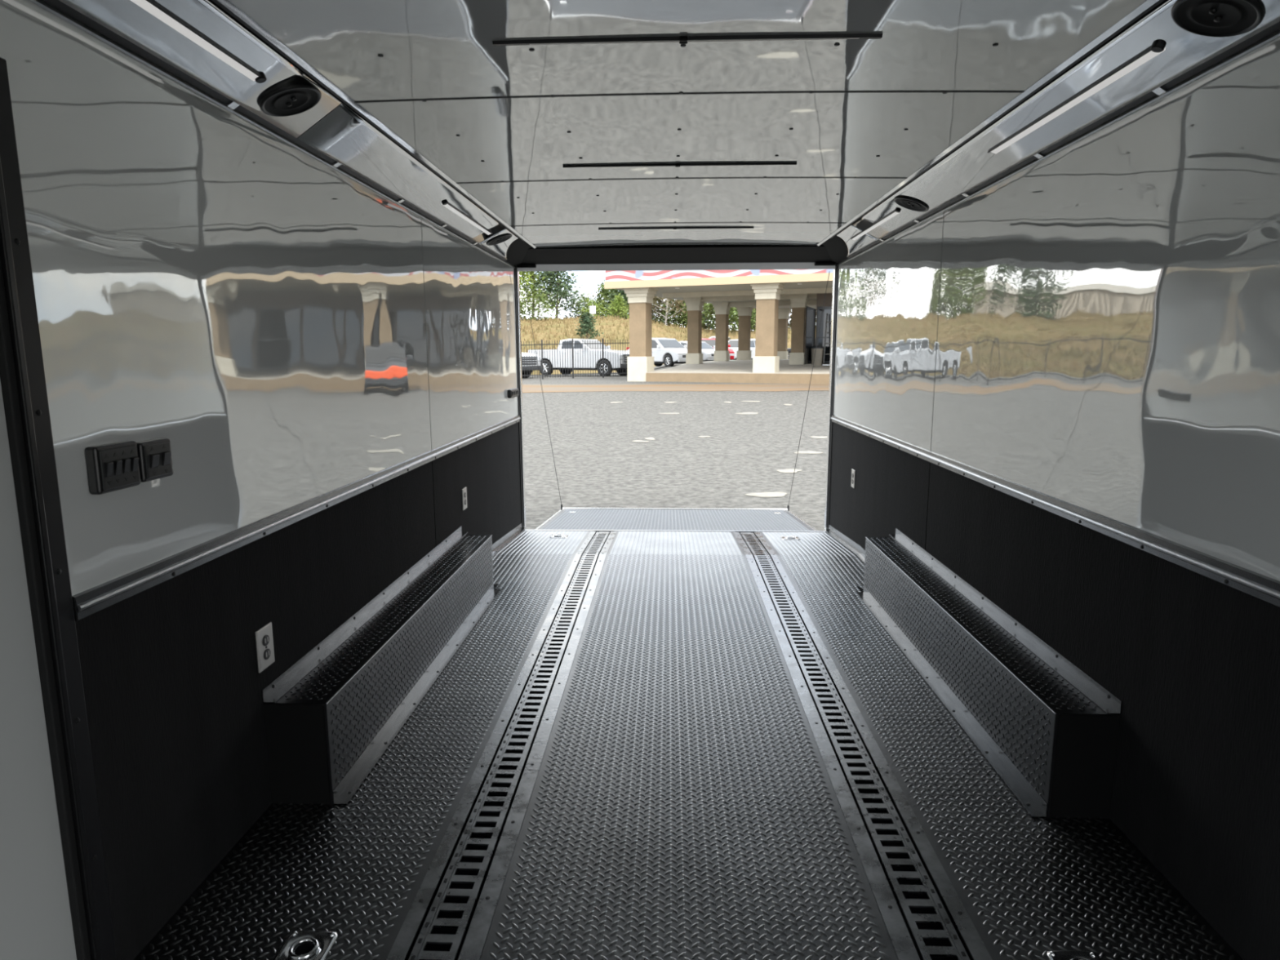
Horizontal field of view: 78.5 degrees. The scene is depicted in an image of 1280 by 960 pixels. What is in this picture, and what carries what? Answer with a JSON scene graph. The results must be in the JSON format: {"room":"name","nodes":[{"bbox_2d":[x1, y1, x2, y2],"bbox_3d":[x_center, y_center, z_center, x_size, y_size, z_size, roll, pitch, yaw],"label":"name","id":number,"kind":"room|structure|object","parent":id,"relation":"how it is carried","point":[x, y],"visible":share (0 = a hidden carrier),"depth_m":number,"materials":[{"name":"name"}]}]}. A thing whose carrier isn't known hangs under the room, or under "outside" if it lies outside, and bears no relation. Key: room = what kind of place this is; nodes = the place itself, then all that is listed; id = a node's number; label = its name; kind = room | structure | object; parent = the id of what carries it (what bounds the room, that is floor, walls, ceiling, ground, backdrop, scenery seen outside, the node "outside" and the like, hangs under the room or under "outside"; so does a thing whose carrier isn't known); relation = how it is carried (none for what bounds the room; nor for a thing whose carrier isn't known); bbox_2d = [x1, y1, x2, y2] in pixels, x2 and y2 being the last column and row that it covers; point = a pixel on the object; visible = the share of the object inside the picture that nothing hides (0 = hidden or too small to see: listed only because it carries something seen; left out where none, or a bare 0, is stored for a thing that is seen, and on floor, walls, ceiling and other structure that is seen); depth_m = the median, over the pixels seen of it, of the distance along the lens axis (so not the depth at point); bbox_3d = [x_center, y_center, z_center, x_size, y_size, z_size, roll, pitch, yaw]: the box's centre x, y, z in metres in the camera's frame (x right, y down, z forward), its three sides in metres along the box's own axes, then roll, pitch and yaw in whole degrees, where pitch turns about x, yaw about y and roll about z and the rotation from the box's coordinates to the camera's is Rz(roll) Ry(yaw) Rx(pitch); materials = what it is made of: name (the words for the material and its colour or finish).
{"room":"cargo space","nodes":[
{"label":"cargo space","id":0,"kind":"room"},
{"bbox_2d":[0,0,521,959],"bbox_3d":[-1.134,0.017,2.159,0.070,2.320,8.070,0,9,2],"label":"wall","id":1,"kind":"structure","parent":0,"point":[206,283],"depth_m":2.02,"materials":[{"name":"black"}]},
{"bbox_2d":[0,57,116,959],"bbox_3d":[-1.146,0.248,1.039,0.070,1.860,1.006,0,9,2],"label":"door","id":2,"kind":"structure","parent":1,"relation":"in","point":[55,904],"depth_m":1.45,"materials":[{"name":"black metal"}]},
{"bbox_2d":[84,440,140,494],"bbox_3d":[-1.099,-0.028,1.644,0.037,0.098,0.128,0,9,2],"label":"switch plate","id":3,"kind":"object","parent":1,"relation":"attached to","point":[110,467],"visible":1,"depth_m":1.62,"materials":[{"name":"black plastic"}]},
{"bbox_2d":[136,438,173,482],"bbox_3d":[-1.095,-0.046,1.768,0.037,0.088,0.107,0,9,2],"label":"switch plate","id":4,"kind":"object","parent":1,"relation":"attached to","point":[155,459],"visible":0.91,"depth_m":1.75,"materials":[{"name":"black plastic"}]},
{"bbox_2d":[130,0,266,83],"bbox_3d":[-0.984,-0.944,1.521,0.034,0.018,0.979,0,9,2],"label":"light strip","id":5,"kind":"object","parent":1,"relation":"attached to","point":[152,7],"visible":1,"depth_m":1.73,"materials":[{"name":"grey plastic"}]},
{"bbox_2d":[255,622,275,672],"bbox_3d":[-1.091,0.487,2.283,0.010,0.124,0.088,0,9,2],"label":"wall outlet","id":6,"kind":"object","parent":1,"relation":"attached to","point":[264,636],"visible":1,"depth_m":2.27,"materials":[{"name":"grey plastic"}]},
{"bbox_2d":[262,635,269,645],"bbox_3d":[-1.091,0.467,2.280,0.009,0.032,0.035,0,9,2],"label":"socket","id":7,"kind":"object","parent":6,"relation":"attached to","point":[265,637],"depth_m":2.28,"materials":[{"name":"grey plastic"}]},
{"bbox_2d":[263,648,270,659],"bbox_3d":[-1.091,0.508,2.287,0.009,0.032,0.035,0,9,2],"label":"socket","id":8,"kind":"object","parent":6,"relation":"attached to","point":[266,651],"depth_m":2.28,"materials":[{"name":"grey plastic"}]},
{"bbox_2d":[28,0,537,268],"bbox_3d":[-0.983,-1.022,1.975,0.259,0.108,8.050,0,9,2],"label":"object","id":9,"kind":"structure","parent":1,"relation":"attached to","point":[337,130],"depth_m":2.09,"materials":[{"name":"silver metal"}]},
{"bbox_2d":[259,84,321,116],"bbox_3d":[-0.963,-1.046,2.161,0.158,0.065,0.168,0,9,2],"label":"ceiling speaker","id":10,"kind":"object","parent":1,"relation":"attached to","point":[292,100],"visible":1,"depth_m":2.16,"materials":[{"name":"black plastic"}]},
{"bbox_2d":[71,415,520,621],"bbox_3d":[-1.027,-0.114,3.837,0.018,0.051,4.639,0,9,2],"label":"trim","id":11,"kind":"structure","parent":1,"relation":"attached to","point":[89,602],"depth_m":2.11,"materials":[{"name":"metal"}]},
{"bbox_2d":[462,486,466,510],"bbox_3d":[-1.007,0.107,4.508,0.010,0.124,0.088,0,9,2],"label":"wall outlet","id":12,"kind":"object","parent":1,"relation":"attached to","point":[464,490],"visible":1,"depth_m":4.49,"materials":[{"name":"grey plastic"}]},
{"bbox_2d":[440,200,493,235],"bbox_3d":[-0.888,-1.359,4.095,0.034,0.018,0.974,0,9,2],"label":"light strip","id":13,"kind":"object","parent":1,"relation":"attached to","point":[446,204],"visible":1,"depth_m":4.00,"materials":[{"name":"grey plastic"}]},
{"bbox_2d":[486,233,511,245],"bbox_3d":[-0.862,-1.472,4.797,0.158,0.065,0.168,0,9,2],"label":"ceiling speaker","id":14,"kind":"object","parent":1,"relation":"attached to","point":[500,239],"visible":1,"depth_m":4.79,"materials":[{"name":"black plastic"}]},
{"bbox_2d":[492,523,524,557],"bbox_3d":[-0.967,0.477,5.363,0.028,0.139,1.820,0,9,2],"label":"baseboard","id":15,"kind":"structure","parent":1,"relation":"attached to","point":[513,534],"depth_m":5.64,"materials":[{"name":"metal"}]},
{"bbox_2d":[507,387,519,398],"bbox_3d":[-0.946,-0.637,5.750,0.037,0.067,0.401,0,9,2],"label":"switch plate","id":16,"kind":"object","parent":1,"relation":"attached to","point":[513,393],"visible":1,"depth_m":5.73,"materials":[{"name":"black plastic"}]},
{"bbox_2d":[514,265,526,529],"bbox_3d":[-0.969,-0.602,6.160,0.080,2.190,0.105,0,9,2],"label":"trim","id":17,"kind":"structure","parent":1,"relation":"attached to","point":[516,269],"depth_m":6.14,"materials":[{"name":"black metal"}]},
{"bbox_2d":[517,244,835,271],"bbox_3d":[0.259,-1.647,5.733,2.440,0.159,0.566,0,9,2],"label":"door header","id":18,"kind":"structure","parent":1,"relation":"attached to","point":[643,257],"depth_m":5.77,"materials":[{"name":"black metal"}]},
{"bbox_2d":[520,314,791,374],"bbox_3d":[-6.191,-17.626,101.792,260.000,5.046,114.000,0,9,2],"label":"hill","id":19,"kind":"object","parent":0,"point":[655,334],"visible":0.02,"depth_m":68.31,"materials":[{"name":"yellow plant"}]},
{"bbox_2d":[520,299,534,319],"bbox_3d":[-13.194,-17.846,81.691,4.222,2.649,4.782,0,9,2],"label":"shrub","id":20,"kind":"object","parent":19,"relation":"on","point":[521,314],"visible":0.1,"depth_m":81.72,"materials":[{"name":"green plant"}]},
{"bbox_2d":[520,286,564,320],"bbox_3d":[-10.728,-17.826,79.782,6.169,3.636,4.856,0,9,2],"label":"bushy tree","id":21,"kind":"object","parent":19,"relation":"on","point":[540,298],"visible":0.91,"depth_m":79.42,"materials":[{"name":"green plant"}]},
{"bbox_2d":[519,271,572,317],"bbox_3d":[-11.151,-21.033,83.402,8.261,7.946,7.369,0,9,2],"label":"bushy tree","id":22,"kind":"object","parent":19,"relation":"on","point":[531,275],"visible":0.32,"depth_m":82.38,"materials":[{"name":"green plant"}]},
{"bbox_2d":[523,271,587,318],"bbox_3d":[-8.883,-20.713,82.351,7.529,7.831,7.528,0,9,2],"label":"bushy tree","id":23,"kind":"object","parent":19,"relation":"on","point":[553,275],"visible":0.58,"depth_m":81.56,"materials":[{"name":"green plant"}]},
{"bbox_2d":[558,294,591,318],"bbox_3d":[-7.078,-18.889,86.564,4.534,3.275,4.508,0,9,2],"label":"bushy tree","id":24,"kind":"object","parent":19,"relation":"on","point":[564,316],"visible":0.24,"depth_m":86.17,"materials":[{"name":"green plant"}]},
{"bbox_2d":[568,291,599,319],"bbox_3d":[-6.005,-18.556,84.381,3.614,3.510,3.497,0,9,2],"label":"bushy tree","id":25,"kind":"object","parent":19,"relation":"on","point":[588,296],"visible":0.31,"depth_m":84.11,"materials":[{"name":"green plant"}]},
{"bbox_2d":[573,311,604,339],"bbox_3d":[-4.129,-12.615,63.983,2.481,2.475,1.883,3,10,16],"label":"pine","id":26,"kind":"object","parent":19,"relation":"on","point":[587,324],"visible":1,"depth_m":63.80,"materials":[{"name":"green plant"}]},
{"bbox_2d":[589,304,595,315],"bbox_3d":[-4.617,-16.393,76.572,0.600,1.500,0.120,0,9,2],"label":"road sign","id":27,"kind":"object","parent":19,"relation":"on","point":[592,308],"visible":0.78,"depth_m":76.47,"materials":[{"name":"metal"}]},
{"bbox_2d":[575,295,610,318],"bbox_3d":[-5.000,-17.982,82.399,4.531,2.867,4.058,0,9,2],"label":"shrub","id":28,"kind":"object","parent":19,"relation":"on","point":[599,308],"visible":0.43,"depth_m":82.08,"materials":[{"name":"green plant"}]},
{"bbox_2d":[585,279,627,318],"bbox_3d":[-3.060,-19.366,84.900,6.103,5.356,6.183,0,9,2],"label":"bushy tree","id":29,"kind":"object","parent":19,"relation":"on","point":[604,293],"visible":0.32,"depth_m":84.31,"materials":[{"name":"green plant"}]},
{"bbox_2d":[599,299,629,319],"bbox_3d":[-2.080,-17.430,80.140,4.249,2.449,3.856,0,9,2],"label":"shrub","id":30,"kind":"object","parent":19,"relation":"on","point":[625,304],"visible":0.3,"depth_m":79.94,"materials":[{"name":"green plant"}]},
{"bbox_2d":[606,293,629,318],"bbox_3d":[-2.116,-16.948,76.520,2.298,2.532,2.443,4,10,23],"label":"pine","id":31,"kind":"object","parent":19,"relation":"on","point":[618,300],"visible":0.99,"depth_m":76.15,"materials":[{"name":"green plant"}]},
{"bbox_2d":[601,288,656,321],"bbox_3d":[-1.137,-19.451,82.264,5.895,6.475,5.615,0,9,2],"label":"bushy tree","id":32,"kind":"object","parent":19,"relation":"on","point":[623,294],"visible":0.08,"depth_m":82.10,"materials":[{"name":"green plant"}]},
{"bbox_2d":[651,296,671,323],"bbox_3d":[1.438,-19.432,86.809,5.706,5.368,5.092,0,9,2],"label":"bushy tree","id":33,"kind":"object","parent":19,"relation":"on","point":[660,311],"visible":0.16,"depth_m":86.21,"materials":[{"name":"green plant"}]},
{"bbox_2d":[651,296,686,324],"bbox_3d":[2.439,-18.794,79.836,7.146,6.112,6.394,0,9,2],"label":"bare tree","id":34,"kind":"object","parent":19,"relation":"on","point":[677,302],"visible":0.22,"depth_m":80.06,"materials":[{"name":"beige plant"}]},
{"bbox_2d":[653,301,687,326],"bbox_3d":[3.687,-17.402,82.162,5.703,2.967,5.052,0,9,2],"label":"shrub","id":35,"kind":"object","parent":19,"relation":"on","point":[671,319],"visible":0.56,"depth_m":81.95,"materials":[{"name":"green plant"}]},
{"bbox_2d":[658,298,706,327],"bbox_3d":[4.568,-19.150,83.962,5.229,6.310,5.936,0,9,2],"label":"bushy tree","id":36,"kind":"object","parent":19,"relation":"on","point":[686,313],"visible":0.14,"depth_m":83.21,"materials":[{"name":"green plant"}]},
{"bbox_2d":[684,307,715,328],"bbox_3d":[6.598,-19.615,87.589,5.392,6.302,5.327,0,9,2],"label":"bushy tree","id":37,"kind":"object","parent":19,"relation":"on","point":[703,308],"visible":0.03,"depth_m":87.39,"materials":[{"name":"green plant"}]},
{"bbox_2d":[702,306,715,329],"bbox_3d":[7.110,-17.576,83.914,5.745,3.296,5.127,0,9,2],"label":"shrub","id":38,"kind":"object","parent":19,"relation":"on","point":[704,316],"visible":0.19,"depth_m":84.10,"materials":[{"name":"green plant"}]},
{"bbox_2d":[684,302,755,332],"bbox_3d":[8.079,-17.844,78.570,7.371,6.416,7.637,0,9,2],"label":"pine tree","id":39,"kind":"object","parent":19,"relation":"on","point":[706,305],"visible":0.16,"depth_m":78.13,"materials":[{"name":"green plant"}]},
{"bbox_2d":[728,308,755,329],"bbox_3d":[10.830,-18.649,81.591,5.602,6.903,5.658,0,9,2],"label":"bushy tree","id":40,"kind":"object","parent":19,"relation":"on","point":[736,308],"visible":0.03,"depth_m":81.61,"materials":[{"name":"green plant"}]},
{"bbox_2d":[730,307,755,331],"bbox_3d":[11.414,-16.459,79.854,4.863,2.969,5.249,0,9,2],"label":"shrub","id":41,"kind":"object","parent":19,"relation":"on","point":[754,311],"visible":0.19,"depth_m":79.63,"materials":[{"name":"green plant"}]},
{"bbox_2d":[787,310,816,328],"bbox_3d":[16.853,-18.315,81.500,7.503,6.577,6.987,0,9,2],"label":"bushy tree","id":42,"kind":"object","parent":19,"relation":"on","point":[789,316],"visible":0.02,"depth_m":81.57,"materials":[{"name":"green plant"}]},
{"bbox_2d":[522,364,829,530],"bbox_3d":[0.447,-0.802,12.017,180.000,0.996,104.000,0,9,2],"label":"ground","id":43,"kind":"structure","parent":0,"point":[597,460],"depth_m":12.78,"materials":[{"name":"grey asphalt"}]},
{"bbox_2d":[521,352,541,377],"bbox_3d":[-8.105,-6.226,40.459,5.990,1.930,2.440,5,10,29],"label":"pickup truck","id":44,"kind":"object","parent":43,"relation":"on","point":[533,366],"visible":0.16,"depth_m":39.37,"materials":[{"name":"grey paint"}]},
{"bbox_2d":[521,355,536,364],"bbox_3d":[-5.550,-5.954,39.061,0.080,0.420,1.240,5,10,29],"label":"grille","id":45,"kind":"object","parent":44,"relation":"attached to","point":[534,359],"depth_m":39.08,"materials":[{"name":"grey metal"}]},
{"bbox_2d":[520,338,629,379],"bbox_3d":[-3.187,-5.687,37.162,5.826,2.046,0.073,-2,9,-9],"label":"iron fence","id":46,"kind":"object","parent":43,"relation":"on","point":[582,343],"visible":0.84,"depth_m":37.12,"materials":[{"name":"black metal"}]},
{"bbox_2d":[527,338,629,376],"bbox_3d":[-3.015,-6.486,41.443,5.990,1.930,2.440,5,11,31],"label":"pickup truck","id":47,"kind":"object","parent":43,"relation":"on","point":[617,361],"visible":0.71,"depth_m":40.44,"materials":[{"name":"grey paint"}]},
{"bbox_2d":[623,354,629,362],"bbox_3d":[-0.510,-6.200,39.958,0.080,0.420,1.240,5,11,31],"label":"grille","id":48,"kind":"object","parent":47,"relation":"attached to","point":[625,356],"depth_m":39.54,"materials":[{"name":"grey metal"}]},
{"bbox_2d":[644,437,654,439],"bbox_3d":[0.177,-0.745,14.066,0.192,0.011,0.329,0,9,2],"label":"asphalt patch","id":49,"kind":"object","parent":43,"relation":"on","point":[648,438],"visible":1,"depth_m":14.02,"materials":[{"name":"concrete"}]},
{"bbox_2d":[626,337,687,367],"bbox_3d":[1.354,-7.431,45.584,2.300,1.680,4.670,-8,12,-39],"label":"parked car","id":50,"kind":"object","parent":43,"relation":"on","point":[668,352],"visible":0.52,"depth_m":44.46,"materials":[{"name":"grey paint"}]},
{"bbox_2d":[658,412,679,413],"bbox_3d":[0.697,-1.592,18.679,0.511,0.010,0.294,0,9,2],"label":"asphalt patch","id":51,"kind":"object","parent":43,"relation":"on","point":[672,412],"visible":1,"depth_m":18.61,"materials":[{"name":"grey asphalt"}]},
{"bbox_2d":[522,383,829,392],"bbox_3d":[1.032,-3.234,27.642,68.000,0.114,5.316,0,9,2],"label":"sidewalk","id":52,"kind":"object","parent":43,"relation":"on","point":[637,387],"visible":0.26,"depth_m":27.93,"materials":[{"name":"beige concrete"}]},
{"bbox_2d":[534,504,817,530],"bbox_3d":[0.319,0.382,7.154,2.310,0.221,1.763,0,9,2],"label":"door","id":53,"kind":"structure","parent":43,"relation":"on","point":[566,518],"depth_m":7.11,"materials":[{"name":"grey metal"}]},
{"bbox_2d":[522,273,561,504],"bbox_3d":[-0.849,-0.666,6.989,0.004,2.130,1.624,0,9,3],"label":"cable","id":54,"kind":"object","parent":53,"relation":"attached to","point":[522,273],"visible":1,"depth_m":6.82,"materials":[{"name":"black metal"}]},
{"bbox_2d":[788,271,830,504],"bbox_3d":[1.464,-0.660,6.904,0.004,2.130,1.623,0,9,2],"label":"cable","id":55,"kind":"object","parent":53,"relation":"attached to","point":[829,271],"visible":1,"depth_m":6.69,"materials":[{"name":"black metal"}]},
{"bbox_2d":[678,341,729,361],"bbox_3d":[3.292,-7.759,47.891,2.240,1.450,4.710,-7,11,-35],"label":"parked car","id":56,"kind":"object","parent":43,"relation":"on","point":[708,351],"visible":0.14,"depth_m":46.21,"materials":[{"name":"grey paint"}]},
{"bbox_2d":[702,337,734,359],"bbox_3d":[4.583,-8.488,51.578,2.300,1.680,4.670,-2,9,-13],"label":"parked car","id":57,"kind":"object","parent":43,"relation":"on","point":[711,341],"visible":0.12,"depth_m":50.85,"materials":[{"name":"red paint"}]},
{"bbox_2d":[604,269,833,384],"bbox_3d":[17.170,-7.457,35.393,32.250,7.200,19.850,3,10,21],"label":"building","id":58,"kind":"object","parent":43,"relation":"on","point":[773,293],"visible":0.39,"depth_m":32.18,"materials":[{"name":"concrete"}]},
{"bbox_2d":[810,346,823,365],"bbox_3d":[7.798,-5.469,34.522,0.580,0.880,0.571,3,10,21],"label":"trash bin","id":59,"kind":"object","parent":58,"relation":"on","point":[819,353],"visible":0.99,"depth_m":34.33,"materials":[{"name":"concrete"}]},
{"bbox_2d":[822,313,831,365],"bbox_3d":[8.415,-6.245,34.757,0.600,2.309,0.949,3,10,21],"label":"hand truck","id":60,"kind":"object","parent":58,"relation":"on","point":[824,353],"visible":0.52,"depth_m":34.85,"materials":[{"name":"grey"}]},
{"bbox_2d":[728,338,755,359],"bbox_3d":[7.068,-9.068,55.039,2.300,1.680,4.670,7,11,37],"label":"parked car","id":61,"kind":"object","parent":43,"relation":"on","point":[734,343],"visible":0.06,"depth_m":54.53,"materials":[{"name":"grey paint"}]},
{"bbox_2d":[734,412,758,413],"bbox_3d":[2.545,-1.587,18.611,0.588,0.014,0.445,0,9,2],"label":"asphalt patch","id":62,"kind":"object","parent":43,"relation":"on","point":[742,412],"visible":1,"depth_m":18.54,"materials":[{"name":"grey asphalt"}]},
{"bbox_2d":[745,492,786,497],"bbox_3d":[1.460,0.167,9.050,0.499,0.006,0.321,0,9,2],"label":"asphalt patch","id":63,"kind":"object","parent":43,"relation":"on","point":[759,494],"visible":1,"depth_m":9.05,"materials":[{"name":"grey asphalt"}]},
{"bbox_2d":[776,468,801,472],"bbox_3d":[2.045,-0.125,10.643,0.362,0.010,0.276,-4,10,-21],"label":"asphalt patch","id":64,"kind":"object","parent":43,"relation":"on","point":[788,470],"visible":1,"depth_m":10.64,"materials":[{"name":"grey asphalt"}]},
{"bbox_2d":[786,344,815,359],"bbox_3d":[11.412,-8.812,53.393,4.670,1.680,2.300,1,9,7],"label":"parked car","id":65,"kind":"object","parent":43,"relation":"on","point":[788,349],"visible":0.02,"depth_m":52.65,"materials":[{"name":"grey paint"}]},
{"bbox_2d":[794,450,822,453],"bbox_3d":[2.646,-0.438,12.337,0.460,0.010,0.265,0,9,2],"label":"asphalt patch","id":66,"kind":"object","parent":43,"relation":"on","point":[806,451],"visible":0.98,"depth_m":12.28,"materials":[{"name":"grey asphalt"}]},
{"bbox_2d":[810,435,827,438],"bbox_3d":[3.275,-0.771,14.138,0.371,0.010,0.273,0,9,2],"label":"asphalt patch","id":67,"kind":"object","parent":43,"relation":"on","point":[813,437],"visible":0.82,"depth_m":14.14,"materials":[{"name":"grey asphalt"}]},
{"bbox_2d":[229,0,1146,247],"bbox_3d":[0.116,-1.111,1.930,2.580,0.107,8.070,0,9,2],"label":"ceiling","id":68,"kind":"structure","parent":0,"point":[856,118],"depth_m":2.25,"materials":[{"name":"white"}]},
{"bbox_2d":[598,226,753,229],"bbox_3d":[0.215,-1.510,4.702,0.930,0.009,0.028,0,9,2],"label":"recessed light","id":69,"kind":"object","parent":68,"relation":"in","point":[685,227],"visible":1,"depth_m":4.69,"materials":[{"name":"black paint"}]},
{"bbox_2d":[562,162,796,167],"bbox_3d":[0.156,-1.256,3.127,0.930,0.009,0.028,0,9,2],"label":"recessed light","id":70,"kind":"object","parent":68,"relation":"in","point":[677,165],"visible":1,"depth_m":3.12,"materials":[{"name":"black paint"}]},
{"bbox_2d":[492,33,882,45],"bbox_3d":[0.109,-1.056,1.879,0.930,0.009,0.028,0,9,2],"label":"recessed light","id":71,"kind":"object","parent":68,"relation":"in","point":[682,40],"visible":1,"depth_m":1.87,"materials":[{"name":"black metal"}]},
{"bbox_2d":[133,529,1243,959],"bbox_3d":[0.124,1.032,2.282,2.440,0.138,8.085,0,9,2],"label":"floor","id":72,"kind":"structure","parent":0,"point":[683,804],"depth_m":2.26,"materials":[{"name":"black metal"}]},
{"bbox_2d":[272,929,337,959],"bbox_3d":[-0.750,1.046,1.752,0.114,0.013,0.114,0,9,2],"label":"ring","id":73,"kind":"object","parent":72,"relation":"on","point":[296,945],"visible":1,"depth_m":1.76,"materials":[{"name":"silver metal"}]},
{"bbox_2d":[262,525,500,805],"bbox_3d":[-0.940,0.612,3.377,0.228,0.359,2.200,0,9,2],"label":"box","id":74,"kind":"object","parent":72,"relation":"on","point":[331,717],"visible":1,"depth_m":2.69,"materials":[{"name":"black"}]},
{"bbox_2d":[386,531,616,959],"bbox_3d":[-0.436,1.017,2.263,0.205,0.101,8.010,0,9,2],"label":"track","id":75,"kind":"object","parent":72,"relation":"on","point":[476,937],"visible":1,"depth_m":2.35,"materials":[{"name":"metal"}]},
{"bbox_2d":[549,533,568,537],"bbox_3d":[-0.619,0.425,5.970,0.135,0.021,0.135,0,9,2],"label":"ring","id":76,"kind":"object","parent":72,"relation":"on","point":[558,535],"visible":1,"depth_m":5.94,"materials":[{"name":"silver metal"}]},
{"bbox_2d":[780,536,799,539],"bbox_3d":[1.127,0.433,5.871,0.135,0.021,0.135,0,9,2],"label":"ring","id":77,"kind":"object","parent":72,"relation":"on","point":[781,537],"visible":1,"depth_m":5.84,"materials":[{"name":"silver metal"}]},
{"bbox_2d":[733,532,992,959],"bbox_3d":[0.689,1.020,2.221,0.205,0.101,8.010,0,9,2],"label":"track","id":78,"kind":"object","parent":72,"relation":"on","point":[903,944],"visible":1,"depth_m":2.35,"materials":[{"name":"metal"}]},
{"bbox_2d":[856,528,1122,818],"bbox_3d":[1.272,0.617,3.295,0.220,0.359,2.200,0,9,2],"label":"box","id":79,"kind":"object","parent":72,"relation":"on","point":[1048,729],"visible":1,"depth_m":2.61,"materials":[{"name":"black"}]},
{"bbox_2d":[1046,950,1102,959],"bbox_3d":[0.953,1.052,1.684,0.114,0.013,0.114,0,9,2],"label":"ring","id":80,"kind":"object","parent":72,"relation":"on","point":[1051,954],"visible":1,"depth_m":1.73,"materials":[{"name":"silver metal"}]},
{"bbox_2d":[829,29,1279,959],"bbox_3d":[1.374,0.024,2.066,0.070,2.320,8.070,0,9,2],"label":"wall","id":81,"kind":"structure","parent":0,"point":[1095,327],"depth_m":2.13,"materials":[{"name":"black"}]},
{"bbox_2d":[824,262,838,530],"bbox_3d":[1.509,-0.595,6.068,0.080,2.190,0.105,0,9,2],"label":"trim","id":82,"kind":"structure","parent":81,"relation":"attached to","point":[835,276],"depth_m":6.04,"materials":[{"name":"silver metal"}]},
{"bbox_2d":[825,524,865,563],"bbox_3d":[1.443,0.483,5.274,0.028,0.139,1.820,0,9,2],"label":"baseboard","id":83,"kind":"structure","parent":81,"relation":"attached to","point":[851,544],"depth_m":5.49,"materials":[{"name":"metal"}]},
{"bbox_2d":[851,468,855,488],"bbox_3d":[1.457,-0.010,5.358,0.010,0.124,0.088,0,9,2],"label":"wall outlet","id":84,"kind":"object","parent":81,"relation":"attached to","point":[853,472],"visible":1,"depth_m":5.34,"materials":[{"name":"grey plastic"}]},
{"bbox_2d":[850,208,901,239],"bbox_3d":[1.291,-1.406,4.343,0.034,0.018,0.999,0,9,2],"label":"light strip","id":85,"kind":"object","parent":81,"relation":"attached to","point":[895,211],"visible":1,"depth_m":4.25,"materials":[{"name":"grey plastic"}]},
{"bbox_2d":[893,196,928,212],"bbox_3d":[1.274,-1.296,3.681,0.158,0.065,0.168,0,9,2],"label":"ceiling speaker","id":86,"kind":"object","parent":81,"relation":"attached to","point":[909,203],"visible":1,"depth_m":3.68,"materials":[{"name":"black plastic"}]},
{"bbox_2d":[816,0,1279,266],"bbox_3d":[1.215,-1.017,1.894,0.259,0.108,8.050,0,9,2],"label":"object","id":87,"kind":"structure","parent":81,"relation":"attached to","point":[966,166],"depth_m":2.25,"materials":[{"name":"silver metal"}]},
{"bbox_2d":[831,414,1279,607],"bbox_3d":[1.371,-0.015,3.172,0.018,0.051,5.805,0,9,2],"label":"trim","id":88,"kind":"structure","parent":81,"relation":"attached to","point":[1266,588],"depth_m":2.19,"materials":[{"name":"metal"}]},
{"bbox_2d":[987,42,1165,153],"bbox_3d":[1.214,-1.073,2.273,0.034,0.018,0.974,0,9,2],"label":"light strip","id":89,"kind":"object","parent":81,"relation":"attached to","point":[1157,48],"visible":1,"depth_m":2.12,"materials":[{"name":"grey plastic"}]},
{"bbox_2d":[1170,0,1264,37],"bbox_3d":[1.195,-0.966,1.624,0.158,0.065,0.168,0,9,2],"label":"ceiling speaker","id":90,"kind":"object","parent":81,"relation":"attached to","point":[1208,18],"visible":1,"depth_m":1.63,"materials":[{"name":"black plastic"}]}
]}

